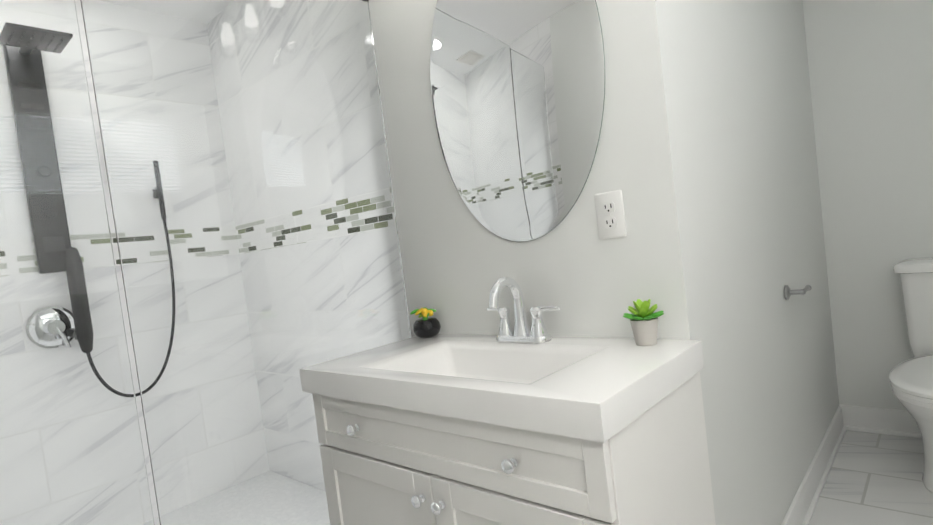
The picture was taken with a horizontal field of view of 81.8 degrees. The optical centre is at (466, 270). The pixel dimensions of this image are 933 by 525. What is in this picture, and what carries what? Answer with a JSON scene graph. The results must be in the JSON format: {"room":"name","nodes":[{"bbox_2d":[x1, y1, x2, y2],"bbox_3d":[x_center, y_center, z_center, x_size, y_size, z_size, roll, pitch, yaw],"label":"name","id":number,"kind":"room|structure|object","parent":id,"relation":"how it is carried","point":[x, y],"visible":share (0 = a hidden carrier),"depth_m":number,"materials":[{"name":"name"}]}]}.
{"room":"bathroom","nodes":[
{"label":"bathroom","id":0,"kind":"room"},
{"bbox_2d":[75,0,158,518],"bbox_3d":[-1.665,0.058,2.210,0.100,2.400,1.672,-5,4,42],"label":"shower door frame","id":1,"kind":"structure","parent":0,"point":[115,247],"depth_m":2.32,"materials":[{"name":"silver metal"}]},
{"bbox_2d":[368,0,723,524],"bbox_3d":[0.157,-0.137,1.620,0.980,2.400,0.100,-5,4,42],"label":"wall","id":2,"kind":"structure","parent":0,"point":[458,259],"depth_m":1.43,"materials":[{"name":"white"}]},
{"bbox_2d":[430,0,604,240],"bbox_3d":[0.113,-0.543,1.520,0.596,0.924,0.008,-5,4,42],"label":"oval mirror","id":3,"kind":"object","parent":2,"relation":"attached to","point":[518,91],"visible":1,"depth_m":1.50,"materials":[{"name":"grey mirror"}]},
{"bbox_2d":[594,190,626,239],"bbox_3d":[0.362,-0.140,1.361,0.074,0.118,0.009,-5,4,42],"label":"electrical outlet plate","id":4,"kind":"object","parent":2,"relation":"attached to","point":[610,214],"visible":1,"depth_m":1.36,"materials":[{"name":"white plastic"}]},
{"bbox_2d":[670,0,838,524],"bbox_3d":[1.127,-0.276,2.050,0.100,2.400,1.850,-5,4,42],"label":"wall","id":5,"kind":"structure","parent":0,"point":[746,105],"depth_m":1.75,"materials":[{"name":"white paint"}]},
{"bbox_2d":[784,285,811,299],"bbox_3d":[1.248,0.074,2.026,0.066,0.054,0.148,-5,4,42],"label":"paper holder","id":6,"kind":"object","parent":5,"relation":"attached to","point":[788,292],"visible":1,"depth_m":1.99,"materials":[{"name":"silver metal"}]},
{"bbox_2d":[781,406,845,524],"bbox_3d":[1.269,0.856,2.012,0.026,0.125,1.919,-5,4,42],"label":"baseboard","id":7,"kind":"structure","parent":5,"relation":"attached to","point":[803,504],"depth_m":2.17,"materials":[{"name":"white paint"}]},
{"bbox_2d":[802,0,932,409],"bbox_3d":[2.215,-0.423,2.373,1.300,2.400,0.100,-5,4,42],"label":"wall","id":8,"kind":"structure","parent":0,"point":[870,64],"depth_m":2.57,"materials":[{"name":"white paint"}]},
{"bbox_2d":[839,404,920,437],"bbox_3d":[2.311,0.712,2.379,1.100,0.125,0.026,-5,4,42],"label":"baseboard","id":9,"kind":"structure","parent":8,"relation":"attached to","point":[896,422],"depth_m":2.64,"materials":[{"name":"white paint"}]},
{"bbox_2d":[808,430,932,524],"bbox_3d":[0.390,1.084,1.857,3.497,0.100,3.622,-5,4,42],"label":"floor","id":10,"kind":"structure","parent":0,"point":[874,479],"depth_m":2.17,"materials":[{"name":"white tile"}]},
{"bbox_2d":[154,517,159,524],"bbox_3d":[-1.066,1.144,1.847,1.141,0.135,1.470,-5,4,42],"label":"pan","id":11,"kind":"object","parent":10,"relation":"on","point":[156,520],"depth_m":2.33,"materials":[{"name":"white"}]},
{"bbox_2d":[299,333,715,524],"bbox_3d":[0.090,0.651,1.391,0.922,0.875,0.506,-5,4,42],"label":"bathroom vanity","id":12,"kind":"object","parent":10,"relation":"on","point":[457,429],"visible":1,"depth_m":1.15,"materials":[{"name":"painted wood"},{"name":"cultured marble"},{"name":"chrome"}]},
{"bbox_2d":[410,307,440,337],"bbox_3d":[-0.132,0.169,1.771,0.092,0.098,0.092,-5,4,42],"label":"plant pot","id":13,"kind":"object","parent":12,"relation":"on","point":[425,326],"visible":1,"depth_m":1.74,"materials":[{"name":"black ceramic"}]},
{"bbox_2d":[487,277,559,342],"bbox_3d":[0.116,0.108,1.468,0.251,0.187,0.155,-5,4,42],"label":"centerset faucet","id":14,"kind":"object","parent":12,"relation":"on","point":[520,332],"visible":1,"depth_m":1.48,"materials":[{"name":"silver metal"}]},
{"bbox_2d":[623,299,663,345],"bbox_3d":[0.420,0.121,1.273,0.098,0.105,0.098,-5,4,42],"label":"potted plant","id":15,"kind":"object","parent":12,"relation":"on","point":[643,317],"visible":1,"depth_m":1.25,"materials":[{"name":"grey"}]},
{"bbox_2d":[889,257,932,493],"bbox_3d":[1.936,0.399,2.094,0.821,0.862,0.476,-9,3,-40],"label":"toilet","id":16,"kind":"object","parent":10,"relation":"on","point":[911,382],"visible":0.98,"depth_m":2.23,"materials":[{"name":"white ceramic"}]},
{"bbox_3d":[-0.588,1.093,1.414,0.154,0.160,1.470,-5,4,42],"label":"sill","id":17,"kind":"structure","parent":10,"relation":"on","visible":0},
{"bbox_2d":[0,0,410,524],"bbox_3d":[-0.715,0.056,1.373,0.033,1.930,1.458,-5,4,42],"label":"shower","id":18,"kind":"object","parent":17,"relation":"on","point":[244,145],"visible":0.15,"depth_m":1.37,"materials":[{"name":"clear"}]}
]}

